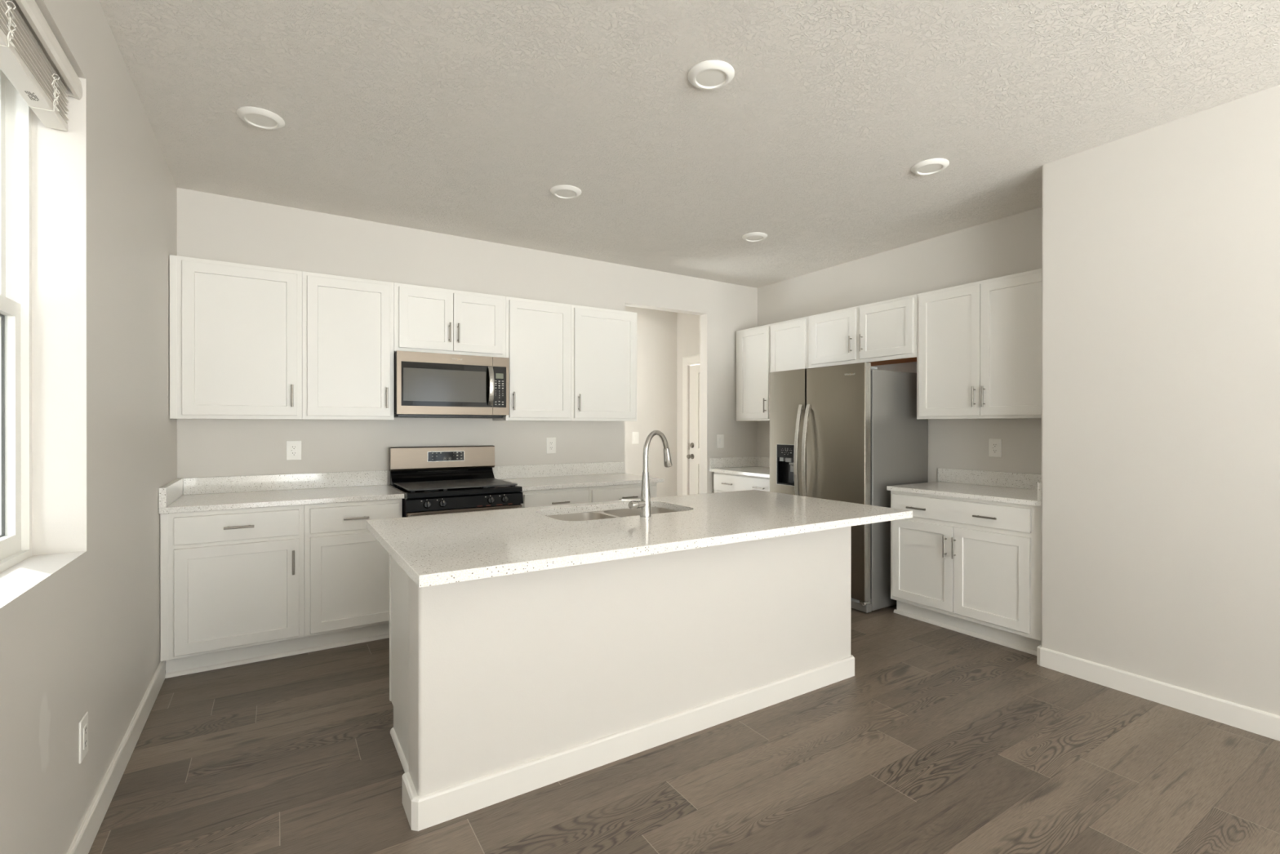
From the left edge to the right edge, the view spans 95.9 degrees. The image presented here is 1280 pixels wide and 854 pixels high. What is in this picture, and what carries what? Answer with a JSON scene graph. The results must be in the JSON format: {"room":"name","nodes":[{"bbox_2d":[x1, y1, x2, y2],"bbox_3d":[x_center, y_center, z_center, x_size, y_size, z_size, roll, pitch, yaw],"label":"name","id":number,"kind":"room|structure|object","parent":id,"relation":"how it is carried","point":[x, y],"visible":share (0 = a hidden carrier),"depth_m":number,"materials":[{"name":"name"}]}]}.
{"room":"kitchen","nodes":[
{"label":"kitchen","id":0,"kind":"room"},
{"bbox_2d":[0,0,177,853],"bbox_3d":[-0.364,-0.058,-0.579,0.210,2.796,9.600,0,0,-32],"label":"wall","id":1,"kind":"structure","parent":0,"point":[80,615],"depth_m":1.84,"materials":[{"name":"paint"}]},
{"bbox_2d":[0,68,31,572],"bbox_3d":[-1.483,-0.355,1.079,0.085,1.507,1.600,0,0,-32],"label":"window","id":2,"kind":"structure","parent":1,"relation":"in","point":[15,148],"depth_m":1.74,"materials":[{"name":"white plastic"}]},
{"bbox_2d":[0,0,82,131],"bbox_3d":[-1.385,-1.014,1.140,0.088,0.185,1.588,0,0,-32],"label":"window blind","id":3,"kind":"object","parent":1,"relation":"attached to","point":[32,58],"visible":1,"depth_m":1.57,"materials":[{"name":"white"}]},
{"bbox_2d":[78,711,88,763],"bbox_3d":[-1.736,0.968,1.803,0.008,0.128,0.083,0,0,-32],"label":"wall outlet","id":4,"kind":"object","parent":1,"relation":"attached to","point":[83,723],"visible":1,"depth_m":1.79,"materials":[{"name":"white plastic"}]},
{"bbox_2d":[83,724,87,749],"bbox_3d":[-1.734,0.968,1.805,0.003,0.067,0.034,0,0,-32],"label":"receptacle","id":5,"kind":"object","parent":4,"relation":"attached to","point":[85,726],"depth_m":1.80,"materials":[{"name":"white plastic"}]},
{"bbox_2d":[66,660,165,853],"bbox_3d":[-0.118,1.289,-0.757,0.014,0.103,9.032,0,0,-32],"label":"baseboard","id":6,"kind":"structure","parent":1,"relation":"attached to","point":[83,840],"depth_m":2.12,"materials":[{"name":"white wood"}]},
{"bbox_2d":[177,187,757,493],"bbox_3d":[-0.861,-0.069,4.850,5.160,2.796,0.115,0,0,-32],"label":"wall","id":7,"kind":"structure","parent":0,"point":[211,226],"depth_m":4.33,"materials":[{"name":"paint"}]},
{"bbox_2d":[169,254,302,419],"bbox_3d":[-2.456,-0.511,3.549,0.648,0.926,0.375,0,0,-32],"label":"upper cabinet","id":8,"kind":"object","parent":7,"relation":"attached to","point":[236,328],"visible":1,"depth_m":3.41,"materials":[{"name":"white wood"}]},
{"bbox_2d":[182,470,387,494],"bbox_3d":[-2.313,0.364,3.854,1.160,0.103,0.020,0,0,-32],"label":"backsplash","id":9,"kind":"structure","parent":7,"relation":"attached to","point":[226,484],"depth_m":3.81,"materials":[{"name":"stone"}]},
{"bbox_2d":[286,440,301,460],"bbox_3d":[-2.314,0.156,3.861,0.088,0.130,0.009,0,0,-32],"label":"wall outlet","id":10,"kind":"object","parent":7,"relation":"attached to","point":[293,447],"visible":1,"depth_m":3.86,"materials":[{"name":"white plastic"}]},
{"bbox_2d":[290,444,297,455],"bbox_3d":[-2.312,0.156,3.858,0.034,0.067,0.003,0,0,-32],"label":"receptacle","id":11,"kind":"object","parent":10,"relation":"attached to","point":[293,447],"depth_m":3.86,"materials":[{"name":"white plastic"}]},
{"bbox_2d":[302,271,394,419],"bbox_3d":[-1.955,-0.511,3.864,0.534,0.926,0.375,0,0,-32],"label":"upper cabinet","id":12,"kind":"object","parent":7,"relation":"attached to","point":[348,322],"visible":0.98,"depth_m":3.73,"materials":[{"name":"white wood"}]},
{"bbox_2d":[394,282,505,357],"bbox_3d":[-1.400,-0.743,4.214,0.776,0.463,0.375,0,0,-32],"label":"upper cabinet","id":13,"kind":"object","parent":7,"relation":"attached to","point":[428,319],"visible":0.94,"depth_m":4.07,"materials":[{"name":"white wood"}]},
{"bbox_2d":[394,350,509,418],"bbox_3d":[-1.380,-0.287,4.185,0.770,0.442,0.446,0,0,-32],"label":"microwave","id":14,"kind":"object","parent":13,"relation":"attached to","point":[427,384],"visible":0.98,"depth_m":4.03,"materials":[{"name":"silver metal"}]},
{"bbox_2d":[492,296,571,420],"bbox_3d":[-0.845,-0.512,4.565,0.536,0.926,0.375,0,0,-32],"label":"upper cabinet","id":15,"kind":"object","parent":7,"relation":"attached to","point":[538,333],"visible":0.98,"depth_m":4.44,"materials":[{"name":"white wood"}]},
{"bbox_2d":[546,437,555,453],"bbox_3d":[-0.746,0.155,4.849,0.086,0.134,0.008,0,0,-32],"label":"wall outlet","id":16,"kind":"object","parent":7,"relation":"attached to","point":[550,442],"visible":1,"depth_m":4.84,"materials":[{"name":"white plastic"}]},
{"bbox_2d":[549,441,553,449],"bbox_3d":[-0.744,0.155,4.847,0.034,0.067,0.003,0,0,-32],"label":"receptacle","id":17,"kind":"object","parent":16,"relation":"attached to","point":[551,443],"depth_m":4.85,"materials":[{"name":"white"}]},
{"bbox_2d":[492,461,624,479],"bbox_3d":[-0.660,0.363,4.896,1.212,0.103,0.020,0,0,-32],"label":"backsplash","id":18,"kind":"structure","parent":7,"relation":"attached to","point":[616,467],"depth_m":4.86,"materials":[{"name":"stone"}]},
{"bbox_2d":[560,304,636,421],"bbox_3d":[-0.356,-0.513,4.873,0.617,0.926,0.375,0,0,-32],"label":"upper cabinet","id":19,"kind":"object","parent":7,"relation":"attached to","point":[604,340],"visible":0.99,"depth_m":4.74,"materials":[{"name":"white wood"}]},
{"bbox_2d":[716,434,724,448],"bbox_3d":[0.814,0.145,5.830,0.092,0.137,0.013,0,0,-32],"label":"light switch","id":20,"kind":"object","parent":7,"relation":"attached to","point":[720,437],"visible":1,"depth_m":5.83,"materials":[{"name":"white plastic"}]},
{"bbox_2d":[625,306,676,497],"bbox_3d":[-0.259,-0.072,6.604,2.270,2.796,0.100,0,0,-32],"label":"wall","id":21,"kind":"structure","parent":0,"point":[656,330],"depth_m":6.83,"materials":[{"name":"paint"}]},
{"bbox_2d":[632,431,639,444],"bbox_3d":[-0.048,0.125,6.670,0.088,0.142,0.013,0,0,-32],"label":"light switch","id":22,"kind":"object","parent":21,"relation":"attached to","point":[635,434],"visible":1,"depth_m":6.67,"materials":[{"name":"white plastic"}]},
{"bbox_2d":[88,604,1279,853],"bbox_3d":[1.262,1.336,1.672,4.980,0.001,10.131,0,0,-32],"label":"floor","id":23,"kind":"structure","parent":0,"point":[940,740],"depth_m":2.22,"materials":[{"name":"brown wood"}]},
{"bbox_2d":[160,504,304,678],"bbox_3d":[-2.374,0.890,3.419,0.648,0.883,0.687,0,0,-32],"label":"base cabinet","id":24,"kind":"object","parent":23,"relation":"on","point":[232,581],"visible":0.95,"depth_m":3.15,"materials":[{"name":"white wood"}]},
{"bbox_2d":[158,470,404,513],"bbox_3d":[-2.153,0.380,3.573,1.190,0.133,0.667,0,0,-32],"label":"countertop","id":25,"kind":"structure","parent":24,"relation":"on","point":[182,495],"depth_m":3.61,"materials":[{"name":"stone"}]},
{"bbox_2d":[303,498,402,653],"bbox_3d":[-1.875,0.889,3.734,0.533,0.883,0.687,0,0,-32],"label":"base cabinet","id":26,"kind":"object","parent":23,"relation":"on","point":[347,568],"visible":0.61,"depth_m":3.46,"materials":[{"name":"white wood"}]},
{"bbox_2d":[388,444,523,517],"bbox_3d":[-1.294,0.738,4.047,0.763,1.185,0.736,0,0,-32],"label":"gas range","id":27,"kind":"object","parent":23,"relation":"on","point":[444,479],"visible":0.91,"depth_m":4.10,"materials":[{"name":"black"}]},
{"bbox_2d":[389,484,522,498],"bbox_3d":[-1.309,0.431,4.072,0.748,0.039,0.674,0,0,-32],"label":"cooktop","id":28,"kind":"object","parent":27,"relation":"in","point":[410,491],"depth_m":3.83,"materials":[{"name":"black metal"}]},
{"bbox_2d":[520,486,588,507],"bbox_3d":[-0.763,0.888,4.435,0.538,0.883,0.687,0,0,-32],"label":"base cabinet","id":29,"kind":"object","parent":23,"relation":"on","point":[537,498],"visible":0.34,"depth_m":4.17,"materials":[{"name":"white wood"}]},
{"bbox_2d":[492,461,664,490],"bbox_3d":[-0.488,0.379,4.623,1.212,0.133,0.667,0,0,-32],"label":"countertop","id":30,"kind":"structure","parent":29,"relation":"on","point":[551,476],"depth_m":4.70,"materials":[{"name":"stone"}]},
{"bbox_2d":[389,508,854,831],"bbox_3d":[-0.016,0.894,2.855,2.260,0.879,0.840,0,0,-32],"label":"kitchen island","id":31,"kind":"object","parent":23,"relation":"on","point":[502,687],"visible":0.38,"depth_m":2.31,"materials":[{"name":"paint"}]},
{"bbox_2d":[366,489,912,587],"bbox_3d":[0.068,0.437,2.747,2.358,0.034,1.133,0,0,-32],"label":"island countertop","id":32,"kind":"structure","parent":31,"relation":"on","point":[448,548],"depth_m":2.37,"materials":[{"name":"stone"}]},
{"bbox_2d":[547,506,679,520],"bbox_3d":[-0.121,0.561,2.925,0.814,0.212,0.490,0,0,-32],"label":"sink","id":33,"kind":"object","parent":32,"relation":"in","point":[603,514],"visible":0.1,"depth_m":3.07,"materials":[{"name":"metal"}]},
{"bbox_2d":[618,430,671,517],"bbox_3d":[0.048,0.217,2.746,0.078,0.405,0.373,0,0,40],"label":"kitchen faucet","id":34,"kind":"object","parent":32,"relation":"on","point":[644,504],"visible":1,"depth_m":2.69,"materials":[{"name":"silver metal"}]},
{"bbox_2d":[588,482,657,502],"bbox_3d":[-0.276,0.888,4.742,0.615,0.883,0.687,0,0,-32],"label":"base cabinet","id":35,"kind":"object","parent":23,"relation":"on","point":[615,492],"visible":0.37,"depth_m":4.45,"materials":[{"name":"white wood"}]},
{"bbox_2d":[713,471,769,493],"bbox_3d":[1.216,0.887,5.515,0.665,0.883,0.920,0,0,-32],"label":"base cabinet","id":36,"kind":"object","parent":23,"relation":"on","point":[722,482],"visible":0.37,"depth_m":5.43,"materials":[{"name":"white wood"}]},
{"bbox_2d":[709,456,769,477],"bbox_3d":[1.219,0.378,5.529,0.650,0.133,0.955,0,0,-32],"label":"countertop","id":37,"kind":"structure","parent":36,"relation":"on","point":[757,466],"depth_m":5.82,"materials":[{"name":"stone"}]},
{"bbox_2d":[769,362,928,613],"bbox_3d":[1.637,0.431,4.660,0.852,1.780,0.932,0,0,-32],"label":"refrigerator","id":38,"kind":"object","parent":23,"relation":"on","point":[846,433],"visible":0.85,"depth_m":4.29,"materials":[{"name":"grey metal"}]},
{"bbox_2d":[890,490,1041,655],"bbox_3d":[2.269,0.891,3.846,0.665,0.883,0.986,0,0,-32],"label":"base cabinet","id":39,"kind":"object","parent":23,"relation":"on","point":[969,566],"visible":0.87,"depth_m":3.62,"materials":[{"name":"white wood"}]},
{"bbox_2d":[886,467,1041,506],"bbox_3d":[2.281,0.382,3.845,0.650,0.133,0.980,0,0,-32],"label":"countertop","id":40,"kind":"structure","parent":39,"relation":"on","point":[1019,488],"depth_m":3.94,"materials":[{"name":"stone"}]},
{"bbox_2d":[676,312,700,495],"bbox_3d":[0.776,-0.071,6.574,0.110,2.796,1.055,0,0,-32],"label":"wall","id":41,"kind":"structure","parent":0,"point":[688,326],"depth_m":6.90,"materials":[{"name":"paint"}]},
{"bbox_2d":[682,354,700,495],"bbox_3d":[0.760,0.249,6.491,0.105,2.156,0.925,0,0,-32],"label":"door","id":42,"kind":"structure","parent":41,"relation":"in","point":[694,444],"depth_m":6.77,"materials":[{"name":"white wood"}]},
{"bbox_2d":[98,0,1279,288],"bbox_3d":[1.421,-1.498,1.229,5.180,0.080,11.040,0,0,-32],"label":"ceiling","id":43,"kind":"structure","parent":0,"point":[455,117],"depth_m":2.63,"materials":[{"name":"white paint"}]},
{"bbox_2d":[235,106,284,129],"bbox_3d":[-1.792,-1.452,2.731,0.193,0.020,0.193,0,0,-32],"label":"recessed light","id":44,"kind":"object","parent":43,"relation":"in","point":[259,117],"visible":1,"depth_m":2.71,"materials":[{"name":"white plastic"}]},
{"bbox_2d":[550,184,581,199],"bbox_3d":[-0.461,-1.454,3.586,0.193,0.020,0.193,0,0,-32],"label":"recessed light","id":45,"kind":"object","parent":43,"relation":"in","point":[563,191],"visible":1,"depth_m":3.56,"materials":[{"name":"white plastic"}]},
{"bbox_2d":[687,60,734,89],"bbox_3d":[0.295,-1.451,2.396,0.193,0.020,0.193,0,0,-32],"label":"recessed light","id":46,"kind":"object","parent":43,"relation":"in","point":[708,74],"visible":1,"depth_m":2.37,"materials":[{"name":"white plastic"}]},
{"bbox_2d":[742,231,767,241],"bbox_3d":[0.880,-1.455,4.437,0.193,0.020,0.193,0,0,-32],"label":"recessed light","id":47,"kind":"object","parent":43,"relation":"in","point":[756,236],"visible":1,"depth_m":4.41,"materials":[{"name":"white plastic"}]},
{"bbox_2d":[911,158,949,175],"bbox_3d":[1.625,-1.452,3.237,0.193,0.020,0.193,0,0,-32],"label":"recessed light","id":48,"kind":"object","parent":43,"relation":"in","point":[933,166],"visible":1,"depth_m":3.21,"materials":[{"name":"white plastic"}]},
{"bbox_2d":[757,206,1041,482],"bbox_3d":[2.086,-0.068,4.888,0.132,2.796,2.964,0,0,-32],"label":"wall","id":49,"kind":"structure","parent":0,"point":[1010,245],"depth_m":4.40,"materials":[{"name":"paint"}]},
{"bbox_2d":[757,456,769,466],"bbox_3d":[1.491,0.363,5.688,0.020,0.103,0.934,0,0,-32],"label":"backsplash","id":50,"kind":"structure","parent":49,"relation":"attached to","point":[762,461],"depth_m":6.00,"materials":[{"name":"stone"}]},
{"bbox_2d":[736,315,808,421],"bbox_3d":[1.348,-0.519,5.571,0.380,0.918,0.947,0,0,-32],"label":"upper cabinet","id":51,"kind":"object","parent":49,"relation":"attached to","point":[762,350],"visible":0.64,"depth_m":5.55,"materials":[{"name":"white wood"}]},
{"bbox_2d":[808,293,916,368],"bbox_3d":[1.872,-0.746,4.739,0.380,0.461,1.017,0,0,-32],"label":"upper cabinet","id":52,"kind":"object","parent":49,"relation":"attached to","point":[884,332],"visible":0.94,"depth_m":4.59,"materials":[{"name":"white painted wood"},{"name":"brushed nickel metal"}]},
{"bbox_2d":[916,268,1041,418],"bbox_3d":[2.399,-0.515,3.904,0.380,0.918,0.957,0,0,-32],"label":"upper cabinet","id":53,"kind":"object","parent":49,"relation":"attached to","point":[979,344],"visible":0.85,"depth_m":3.83,"materials":[{"name":"white wood"}]},
{"bbox_2d":[937,467,1041,489],"bbox_3d":[2.541,0.366,4.023,0.020,0.103,0.955,0,0,-32],"label":"backsplash","id":54,"kind":"structure","parent":49,"relation":"attached to","point":[1005,479],"depth_m":4.09,"materials":[{"name":"stone"}]},
{"bbox_2d":[988,438,1001,457],"bbox_3d":[2.511,0.148,4.082,0.009,0.129,0.086,0,0,-32],"label":"wall outlet","id":55,"kind":"object","parent":49,"relation":"attached to","point":[994,445],"visible":1,"depth_m":4.08,"materials":[{"name":"white plastic"}]},
{"bbox_2d":[992,443,997,453],"bbox_3d":[2.509,0.148,4.081,0.003,0.067,0.034,0,0,-32],"label":"receptacle","id":56,"kind":"object","parent":55,"relation":"attached to","point":[994,445],"depth_m":4.08,"materials":[{"name":"white plastic"}]},
{"bbox_2d":[1040,84,1279,715],"bbox_3d":[4.359,-0.058,0.646,0.813,2.796,6.636,0,0,-32],"label":"wall","id":57,"kind":"structure","parent":0,"point":[1161,244],"depth_m":2.76,"materials":[{"name":"paint"}]},
{"bbox_2d":[1036,644,1279,741],"bbox_3d":[4.029,1.289,0.450,0.074,0.103,6.650,0,0,-32],"label":"baseboard","id":58,"kind":"structure","parent":57,"relation":"attached to","point":[1251,719],"depth_m":2.77,"materials":[{"name":"white wood"}]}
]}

